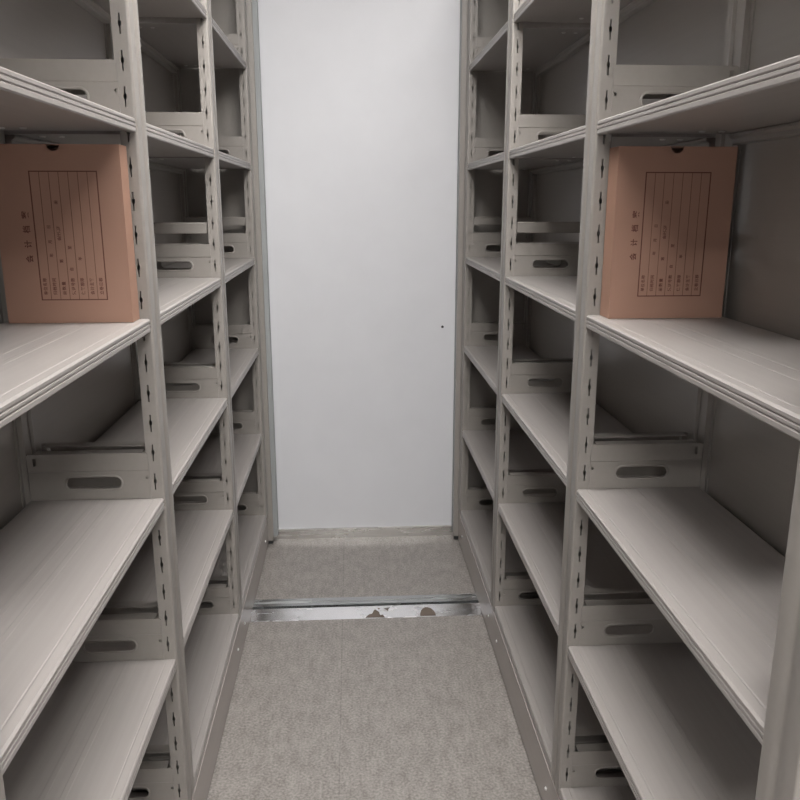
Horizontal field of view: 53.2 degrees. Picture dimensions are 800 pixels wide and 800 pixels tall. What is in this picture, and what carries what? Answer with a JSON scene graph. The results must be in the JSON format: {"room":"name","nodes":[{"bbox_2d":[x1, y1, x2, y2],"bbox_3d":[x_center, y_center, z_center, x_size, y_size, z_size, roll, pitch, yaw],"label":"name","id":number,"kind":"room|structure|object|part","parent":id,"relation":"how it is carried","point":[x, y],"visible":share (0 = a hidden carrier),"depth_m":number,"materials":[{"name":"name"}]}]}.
{"room":"archive storage room","nodes":[
{"label":"archive storage room","id":0,"kind":"room"},
{"bbox_2d":[258,0,459,528],"bbox_3d":[-0.148,-0.748,3.230,4.300,2.750,0.101,-1,14,-3],"label":"wall","id":1,"kind":"structure","parent":0,"point":[360,98],"depth_m":3.22,"materials":[{"name":"white paint"}]},
{"bbox_2d":[274,525,452,539],"bbox_3d":[-0.159,0.580,3.501,0.814,0.043,0.012,-1,14,-3],"label":"baseboard","id":2,"kind":"structure","parent":1,"relation":"attached to","point":[435,530],"depth_m":3.50,"materials":[{"name":"beige metal"}]},
{"bbox_2d":[207,535,540,799],"bbox_3d":[0.087,1.580,-0.239,4.300,0.100,7.968,-1,14,-3],"label":"floor","id":3,"kind":"structure","parent":0,"point":[407,708],"depth_m":2.38,"materials":[{"name":"grey carpet"}]},
{"bbox_2d":[0,0,278,799],"bbox_3d":[-0.609,-0.186,1.933,0.320,2.272,2.600,-1,14,-3],"label":"shelving rack","id":4,"kind":"object","parent":3,"relation":"on","point":[139,504],"visible":0.96,"depth_m":1.66,"materials":[{"name":"metal"}]},
{"bbox_3d":[-0.702,-0.039,1.093,0.002,2.082,0.726,-1,14,-3],"label":"panel","id":5,"kind":"part","parent":4,"relation":"part of","materials":[{"name":"paint"}]},
{"bbox_3d":[-0.736,-0.562,1.808,0.026,0.018,0.726,-1,14,-3],"label":"rail","id":6,"kind":"part","parent":4,"relation":"part of","materials":[{"name":"metal"}]},
{"bbox_3d":[-0.596,-0.535,1.372,0.226,0.092,0.025,-1,14,-3],"label":"divider plate","id":7,"kind":"part","parent":4,"relation":"part of","materials":[{"name":"paint"}]},
{"bbox_3d":[-0.562,-0.386,1.016,0.252,0.025,0.748,-1,14,-3],"label":"shelf","id":8,"kind":"part","parent":4,"relation":"part of","materials":[{"name":"metal"}]},
{"bbox_2d":[0,144,139,322],"bbox_3d":[-0.583,-0.288,1.398,0.215,0.302,0.046,-1,14,-3],"label":"box","id":9,"kind":"object","parent":4,"relation":"on","point":[67,242],"visible":1,"depth_m":1.38,"materials":[{"name":"brown cardboard"}]},
{"bbox_3d":[-0.751,-0.236,1.888,0.002,2.082,0.726,-1,14,-3],"label":"panel","id":10,"kind":"part","parent":4,"relation":"part of","materials":[{"name":"paint"}]},
{"bbox_3d":[-0.562,-0.046,1.100,0.252,0.025,0.748,-1,14,-3],"label":"shelf","id":11,"kind":"part","parent":4,"relation":"part of","materials":[{"name":"metal"}]},
{"bbox_3d":[-0.562,0.294,1.184,0.252,0.025,0.748,-1,14,-3],"label":"shelf","id":12,"kind":"part","parent":4,"relation":"part of","materials":[{"name":"metal"}]},
{"bbox_3d":[-0.599,-0.548,1.424,0.226,0.092,0.025,-1,14,-3],"label":"divider plate","id":13,"kind":"part","parent":4,"relation":"part of","materials":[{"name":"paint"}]},
{"bbox_3d":[-0.596,0.145,1.541,0.226,0.092,0.025,-1,14,-3],"label":"divider plate","id":14,"kind":"part","parent":4,"relation":"part of","materials":[{"name":"paint"}]},
{"bbox_3d":[-0.562,0.633,1.268,0.252,0.025,0.748,-1,14,-3],"label":"shelf","id":15,"kind":"part","parent":4,"relation":"part of","materials":[{"name":"metal"}]},
{"bbox_3d":[-0.736,-0.901,1.724,0.026,0.018,0.726,-1,14,-3],"label":"rail","id":16,"kind":"part","parent":4,"relation":"part of","materials":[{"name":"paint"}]},
{"bbox_3d":[-0.599,0.132,1.593,0.226,0.092,0.025,-1,14,-3],"label":"divider plate","id":17,"kind":"part","parent":4,"relation":"part of","materials":[{"name":"paint"}]},
{"bbox_3d":[-0.612,-0.583,1.811,0.252,0.025,0.748,-1,14,-3],"label":"shelf","id":18,"kind":"part","parent":4,"relation":"part of","materials":[{"name":"metal"}]},
{"bbox_3d":[-0.596,0.484,1.625,0.226,0.092,0.025,-1,14,-3],"label":"divider plate","id":19,"kind":"part","parent":4,"relation":"part of","materials":[{"name":"paint"}]},
{"bbox_3d":[-0.599,0.471,1.677,0.226,0.092,0.025,-1,14,-3],"label":"divider plate","id":20,"kind":"part","parent":4,"relation":"part of","materials":[{"name":"paint"}]},
{"bbox_3d":[-0.612,0.097,1.979,0.252,0.025,0.748,-1,14,-3],"label":"shelf","id":21,"kind":"part","parent":4,"relation":"part of","materials":[{"name":"metal"}]},
{"bbox_3d":[-0.612,-0.922,1.726,0.252,0.025,0.748,-1,14,-3],"label":"shelf","id":22,"kind":"part","parent":4,"relation":"part of","materials":[{"name":"metal"}]},
{"bbox_3d":[-0.596,0.824,1.709,0.226,0.092,0.025,-1,14,-3],"label":"divider plate","id":23,"kind":"part","parent":4,"relation":"part of","materials":[{"name":"paint"}]},
{"bbox_3d":[-0.599,0.811,1.761,0.226,0.092,0.025,-1,14,-3],"label":"divider plate","id":24,"kind":"part","parent":4,"relation":"part of","materials":[{"name":"paint"}]},
{"bbox_3d":[-0.612,0.436,2.063,0.252,0.025,0.748,-1,14,-3],"label":"shelf","id":25,"kind":"part","parent":4,"relation":"part of","materials":[{"name":"metal"}]},
{"bbox_3d":[-0.785,-1.099,2.519,0.026,0.018,0.726,-1,14,-3],"label":"rail","id":26,"kind":"part","parent":4,"relation":"part of","materials":[{"name":"metal"}]},
{"bbox_3d":[-0.800,-0.433,2.683,0.002,2.082,0.726,-1,14,-3],"label":"panel","id":27,"kind":"part","parent":4,"relation":"part of","materials":[{"name":"paint"}]},
{"bbox_3d":[-0.785,-0.759,2.603,0.026,0.018,0.726,-1,14,-3],"label":"rail","id":28,"kind":"part","parent":4,"relation":"part of","materials":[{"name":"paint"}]},
{"bbox_3d":[-0.645,-0.732,2.167,0.226,0.092,0.025,-1,14,-3],"label":"divider plate","id":29,"kind":"part","parent":4,"relation":"part of","materials":[{"name":"paint"}]},
{"bbox_3d":[-0.645,-0.052,2.336,0.226,0.092,0.025,-1,14,-3],"label":"divider plate","id":30,"kind":"part","parent":4,"relation":"part of","materials":[{"name":"paint"}]},
{"bbox_3d":[-0.648,-0.405,2.304,0.226,0.092,0.025,-1,14,-3],"label":"divider plate","id":31,"kind":"part","parent":4,"relation":"part of","materials":[{"name":"paint"}]},
{"bbox_3d":[-0.645,-0.392,2.251,0.226,0.092,0.025,-1,14,-3],"label":"divider plate","id":32,"kind":"part","parent":4,"relation":"part of","materials":[{"name":"paint"}]},
{"bbox_3d":[-0.612,0.776,2.147,0.252,0.025,0.748,-1,14,-3],"label":"shelf","id":33,"kind":"part","parent":4,"relation":"part of","materials":[{"name":"metal"}]},
{"bbox_3d":[-0.612,-0.243,1.895,0.252,0.025,0.748,-1,14,-3],"label":"shelf","id":34,"kind":"part","parent":4,"relation":"part of","materials":[{"name":"metal"}]},
{"bbox_3d":[-0.648,-0.065,2.388,0.226,0.092,0.025,-1,14,-3],"label":"divider plate","id":35,"kind":"part","parent":4,"relation":"part of","materials":[{"name":"paint"}]},
{"bbox_3d":[-0.661,-1.119,2.521,0.252,0.025,0.748,-1,14,-3],"label":"shelf","id":36,"kind":"part","parent":4,"relation":"part of","materials":[{"name":"metal"}]},
{"bbox_3d":[-0.648,0.275,2.472,0.226,0.092,0.025,-1,14,-3],"label":"divider plate","id":37,"kind":"part","parent":4,"relation":"part of","materials":[{"name":"paint"}]},
{"bbox_3d":[-0.611,0.854,2.164,0.254,0.136,2.537,-1,14,-3],"label":"frame","id":38,"kind":"part","parent":4,"relation":"part of","materials":[{"name":"paint"}]},
{"bbox_3d":[-0.645,0.287,2.420,0.226,0.092,0.025,-1,14,-3],"label":"divider plate","id":39,"kind":"part","parent":4,"relation":"part of","materials":[{"name":"paint"}]},
{"bbox_3d":[-0.661,-0.780,2.606,0.252,0.025,0.748,-1,14,-3],"label":"shelf","id":40,"kind":"part","parent":4,"relation":"part of","materials":[{"name":"metal"}]},
{"bbox_3d":[-0.661,-0.440,2.690,0.252,0.025,0.748,-1,14,-3],"label":"shelf","id":41,"kind":"part","parent":4,"relation":"part of","materials":[{"name":"metal"}]},
{"bbox_3d":[-0.661,-0.100,2.774,0.252,0.025,0.748,-1,14,-3],"label":"shelf","id":42,"kind":"part","parent":4,"relation":"part of","materials":[{"name":"metal"}]},
{"bbox_3d":[-0.694,-0.929,2.962,0.226,0.092,0.025,-1,14,-3],"label":"divider plate","id":43,"kind":"part","parent":4,"relation":"part of","materials":[{"name":"paint"}]},
{"bbox_3d":[-0.645,0.627,2.504,0.226,0.092,0.025,-1,14,-3],"label":"divider plate","id":44,"kind":"part","parent":4,"relation":"part of","materials":[{"name":"paint"}]},
{"bbox_3d":[-0.648,0.614,2.556,0.226,0.092,0.025,-1,14,-3],"label":"divider plate","id":45,"kind":"part","parent":4,"relation":"part of","materials":[{"name":"paint"}]},
{"bbox_3d":[-0.694,-0.589,3.046,0.226,0.092,0.025,-1,14,-3],"label":"divider plate","id":46,"kind":"part","parent":4,"relation":"part of","materials":[{"name":"paint"}]},
{"bbox_3d":[-0.661,0.239,2.858,0.252,0.025,0.748,-1,14,-3],"label":"shelf","id":47,"kind":"part","parent":4,"relation":"part of","materials":[{"name":"metal"}]},
{"bbox_3d":[-0.694,-0.249,3.131,0.226,0.092,0.025,-1,14,-3],"label":"divider plate","id":48,"kind":"part","parent":4,"relation":"part of","materials":[{"name":"paint"}]},
{"bbox_3d":[-0.692,-0.487,3.147,0.303,2.272,0.018,-1,14,-3],"label":"panel","id":49,"kind":"part","parent":4,"relation":"part of","materials":[{"name":"paint"}]},
{"bbox_3d":[-0.694,-1.269,2.878,0.226,0.092,0.025,-1,14,-3],"label":"divider plate","id":50,"kind":"part","parent":4,"relation":"part of","materials":[{"name":"paint"}]},
{"bbox_3d":[-0.661,0.579,2.942,0.252,0.025,0.748,-1,14,-3],"label":"shelf","id":51,"kind":"part","parent":4,"relation":"part of","materials":[{"name":"metal"}]},
{"bbox_3d":[-0.694,0.090,3.215,0.226,0.092,0.025,-1,14,-3],"label":"divider plate","id":52,"kind":"part","parent":4,"relation":"part of","materials":[{"name":"paint"}]},
{"bbox_3d":[-0.694,0.430,3.299,0.226,0.092,0.025,-1,14,-3],"label":"divider plate","id":53,"kind":"part","parent":4,"relation":"part of","materials":[{"name":"paint"}]},
{"bbox_2d":[250,594,481,621],"bbox_3d":[-0.121,0.746,2.889,1.414,0.013,0.155,-1,14,-3],"label":"rail","id":54,"kind":"object","parent":3,"relation":"on","point":[269,610],"visible":0.54,"depth_m":2.87,"materials":[{"name":"silver metal"}]},
{"bbox_2d":[452,0,799,799],"bbox_3d":[0.456,-0.202,1.995,0.304,2.272,2.600,-1,14,-3],"label":"shelving rack","id":55,"kind":"object","parent":3,"relation":"on","point":[626,492],"visible":0.97,"depth_m":1.59,"materials":[{"name":"metal"}]},
{"bbox_3d":[0.392,0.414,3.362,0.226,0.092,0.025,-1,14,-3],"label":"divider plate","id":56,"kind":"part","parent":55,"relation":"part of","materials":[{"name":"paint"}]},
{"bbox_3d":[0.392,-1.284,2.941,0.226,0.092,0.025,-1,14,-3],"label":"divider plate","id":57,"kind":"part","parent":55,"relation":"part of","materials":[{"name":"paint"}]},
{"bbox_3d":[0.392,-0.945,3.025,0.226,0.092,0.025,-1,14,-3],"label":"divider plate","id":58,"kind":"part","parent":55,"relation":"part of","materials":[{"name":"paint"}]},
{"bbox_3d":[0.381,-0.502,3.209,0.303,2.272,0.018,-1,14,-3],"label":"panel","id":59,"kind":"part","parent":55,"relation":"part of","materials":[{"name":"paint"}]},
{"bbox_3d":[0.392,0.075,3.278,0.226,0.092,0.025,-1,14,-3],"label":"divider plate","id":60,"kind":"part","parent":55,"relation":"part of","materials":[{"name":"paint"}]},
{"bbox_3d":[0.392,-0.265,3.194,0.226,0.092,0.025,-1,14,-3],"label":"divider plate","id":61,"kind":"part","parent":55,"relation":"part of","materials":[{"name":"paint"}]},
{"bbox_3d":[0.404,0.564,3.004,0.252,0.025,0.748,-1,14,-3],"label":"shelf","id":62,"kind":"part","parent":55,"relation":"part of","materials":[{"name":"metal"}]},
{"bbox_3d":[0.392,-0.605,3.110,0.226,0.092,0.025,-1,14,-3],"label":"divider plate","id":63,"kind":"part","parent":55,"relation":"part of","materials":[{"name":"paint"}]},
{"bbox_3d":[0.404,0.224,2.920,0.252,0.025,0.748,-1,14,-3],"label":"shelf","id":64,"kind":"part","parent":55,"relation":"part of","materials":[{"name":"metal"}]},
{"bbox_3d":[0.404,-0.116,2.836,0.252,0.025,0.748,-1,14,-3],"label":"shelf","id":65,"kind":"part","parent":55,"relation":"part of","materials":[{"name":"metal"}]},
{"bbox_3d":[0.404,-0.455,2.752,0.252,0.025,0.748,-1,14,-3],"label":"shelf","id":66,"kind":"part","parent":55,"relation":"part of","materials":[{"name":"metal"}]},
{"bbox_3d":[0.438,0.599,2.619,0.226,0.092,0.025,-1,14,-3],"label":"divider plate","id":67,"kind":"part","parent":55,"relation":"part of","materials":[{"name":"paint"}]},
{"bbox_3d":[0.441,0.611,2.567,0.226,0.092,0.025,-1,14,-3],"label":"divider plate","id":68,"kind":"part","parent":55,"relation":"part of","materials":[{"name":"paint"}]},
{"bbox_3d":[0.404,-0.795,2.667,0.252,0.025,0.748,-1,14,-3],"label":"shelf","id":69,"kind":"part","parent":55,"relation":"part of","materials":[{"name":"metal"}]},
{"bbox_3d":[0.404,-1.135,2.583,0.252,0.025,0.748,-1,14,-3],"label":"shelf","id":70,"kind":"part","parent":55,"relation":"part of","materials":[{"name":"metal"}]},
{"bbox_3d":[0.438,0.259,2.535,0.226,0.092,0.025,-1,14,-3],"label":"divider plate","id":71,"kind":"part","parent":55,"relation":"part of","materials":[{"name":"paint"}]},
{"bbox_3d":[0.441,0.272,2.483,0.226,0.092,0.025,-1,14,-3],"label":"divider plate","id":72,"kind":"part","parent":55,"relation":"part of","materials":[{"name":"paint"}]},
{"bbox_3d":[0.438,-0.760,2.282,0.226,0.092,0.025,-1,14,-3],"label":"divider plate","id":73,"kind":"part","parent":55,"relation":"part of","materials":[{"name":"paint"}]},
{"bbox_3d":[0.453,-0.258,1.957,0.252,0.025,0.748,-1,14,-3],"label":"shelf","id":74,"kind":"part","parent":55,"relation":"part of","materials":[{"name":"metal"}]},
{"bbox_3d":[0.441,-0.068,2.399,0.226,0.092,0.025,-1,14,-3],"label":"divider plate","id":75,"kind":"part","parent":55,"relation":"part of","materials":[{"name":"paint"}]},
{"bbox_3d":[0.452,0.838,2.226,0.254,0.136,2.537,-1,14,-3],"label":"frame","id":76,"kind":"part","parent":55,"relation":"part of","materials":[{"name":"paint"}]},
{"bbox_3d":[0.438,-0.081,2.451,0.226,0.092,0.025,-1,14,-3],"label":"divider plate","id":77,"kind":"part","parent":55,"relation":"part of","materials":[{"name":"paint"}]},
{"bbox_3d":[0.441,-0.408,2.315,0.226,0.092,0.025,-1,14,-3],"label":"divider plate","id":78,"kind":"part","parent":55,"relation":"part of","materials":[{"name":"paint"}]},
{"bbox_3d":[0.438,-0.421,2.367,0.226,0.092,0.025,-1,14,-3],"label":"divider plate","id":79,"kind":"part","parent":55,"relation":"part of","materials":[{"name":"paint"}]},
{"bbox_3d":[0.441,-0.748,2.230,0.226,0.092,0.025,-1,14,-3],"label":"divider plate","id":80,"kind":"part","parent":55,"relation":"part of","materials":[{"name":"paint"}]},
{"bbox_3d":[0.528,-0.778,2.679,0.026,0.018,0.726,-1,14,-3],"label":"rail","id":81,"kind":"part","parent":55,"relation":"part of","materials":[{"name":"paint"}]},
{"bbox_3d":[0.453,0.761,2.209,0.252,0.025,0.748,-1,14,-3],"label":"shelf","id":82,"kind":"part","parent":55,"relation":"part of","materials":[{"name":"metal"}]},
{"bbox_3d":[0.543,-0.452,2.761,0.002,2.082,0.726,-1,14,-3],"label":"panel","id":83,"kind":"part","parent":55,"relation":"part of","materials":[{"name":"paint"}]},
{"bbox_3d":[0.528,-1.117,2.595,0.026,0.018,0.726,-1,14,-3],"label":"rail","id":84,"kind":"part","parent":55,"relation":"part of","materials":[{"name":"metal"}]},
{"bbox_3d":[0.453,-0.938,1.788,0.252,0.025,0.748,-1,14,-3],"label":"shelf","id":85,"kind":"part","parent":55,"relation":"part of","materials":[{"name":"metal"}]},
{"bbox_3d":[0.453,0.421,2.125,0.252,0.025,0.748,-1,14,-3],"label":"shelf","id":86,"kind":"part","parent":55,"relation":"part of","materials":[{"name":"metal"}]},
{"bbox_3d":[0.453,0.081,2.041,0.252,0.025,0.748,-1,14,-3],"label":"shelf","id":87,"kind":"part","parent":55,"relation":"part of","materials":[{"name":"metal"}]},
{"bbox_3d":[0.487,0.796,1.824,0.226,0.092,0.025,-1,14,-3],"label":"divider plate","id":88,"kind":"part","parent":55,"relation":"part of","materials":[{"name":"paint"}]},
{"bbox_3d":[0.502,0.958,1.414,0.252,0.025,0.748,-1,14,-3],"label":"shelf","id":89,"kind":"part","parent":55,"relation":"part of","materials":[{"name":"metal"}]},
{"bbox_3d":[0.490,0.808,1.772,0.226,0.092,0.025,-1,14,-3],"label":"divider plate","id":90,"kind":"part","parent":55,"relation":"part of","materials":[{"name":"paint"}]},
{"bbox_3d":[0.490,-0.211,1.520,0.226,0.092,0.025,-1,14,-3],"label":"divider plate","id":91,"kind":"part","parent":55,"relation":"part of","materials":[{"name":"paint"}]},
{"bbox_3d":[0.453,-0.598,1.873,0.252,0.025,0.748,-1,14,-3],"label":"shelf","id":92,"kind":"part","parent":55,"relation":"part of","materials":[{"name":"metal"}]},
{"bbox_3d":[0.487,0.456,1.740,0.226,0.092,0.025,-1,14,-3],"label":"divider plate","id":93,"kind":"part","parent":55,"relation":"part of","materials":[{"name":"paint"}]},
{"bbox_3d":[0.490,0.469,1.688,0.226,0.092,0.025,-1,14,-3],"label":"divider plate","id":94,"kind":"part","parent":55,"relation":"part of","materials":[{"name":"paint"}]},
{"bbox_3d":[0.578,-0.920,1.800,0.026,0.018,0.726,-1,14,-3],"label":"rail","id":95,"kind":"part","parent":55,"relation":"part of","materials":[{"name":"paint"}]},
{"bbox_3d":[0.487,0.116,1.656,0.226,0.092,0.025,-1,14,-3],"label":"divider plate","id":96,"kind":"part","parent":55,"relation":"part of","materials":[{"name":"paint"}]},
{"bbox_3d":[0.490,0.129,1.604,0.226,0.092,0.025,-1,14,-3],"label":"divider plate","id":97,"kind":"part","parent":55,"relation":"part of","materials":[{"name":"paint"}]},
{"bbox_3d":[0.487,-0.563,1.487,0.226,0.092,0.025,-1,14,-3],"label":"divider plate","id":98,"kind":"part","parent":55,"relation":"part of","materials":[{"name":"paint"}]},
{"bbox_3d":[0.592,-0.255,1.966,0.002,2.082,0.726,-1,14,-3],"label":"panel","id":99,"kind":"part","parent":55,"relation":"part of","materials":[{"name":"paint"}]},
{"bbox_3d":[0.502,0.618,1.330,0.252,0.025,0.748,-1,14,-3],"label":"shelf","id":100,"kind":"part","parent":55,"relation":"part of","materials":[{"name":"metal"}]},
{"bbox_2d":[600,146,737,318],"bbox_3d":[0.486,-0.303,1.458,0.214,0.302,0.050,-1,14,-4],"label":"box","id":101,"kind":"object","parent":55,"relation":"on","point":[669,208],"visible":1,"depth_m":1.43,"materials":[{"name":"brown cardboard"}]},
{"bbox_3d":[0.490,-0.550,1.435,0.226,0.092,0.025,-1,14,-3],"label":"divider plate","id":102,"kind":"part","parent":55,"relation":"part of","materials":[{"name":"paint"}]},
{"bbox_3d":[0.502,0.278,1.246,0.252,0.025,0.748,-1,14,-3],"label":"shelf","id":103,"kind":"part","parent":55,"relation":"part of","materials":[{"name":"metal"}]},
{"bbox_3d":[0.578,-0.581,1.885,0.026,0.018,0.726,-1,14,-3],"label":"rail","id":104,"kind":"part","parent":55,"relation":"part of","materials":[{"name":"metal"}]},
{"bbox_3d":[0.502,-0.061,1.162,0.252,0.025,0.748,-1,14,-3],"label":"shelf","id":105,"kind":"part","parent":55,"relation":"part of","materials":[{"name":"metal"}]},
{"bbox_3d":[0.502,-0.401,1.077,0.252,0.025,0.748,-1,14,-3],"label":"shelf","id":106,"kind":"part","parent":55,"relation":"part of","materials":[{"name":"metal"}]},
{"bbox_3d":[0.641,-0.058,1.171,0.002,2.082,0.726,-1,14,-3],"label":"panel","id":107,"kind":"part","parent":55,"relation":"part of","materials":[{"name":"paint"}]},
{"bbox_3d":[0.627,-0.384,1.089,0.026,0.018,0.726,-1,14,-3],"label":"rail","id":108,"kind":"part","parent":55,"relation":"part of","materials":[{"name":"metal"}]}
]}

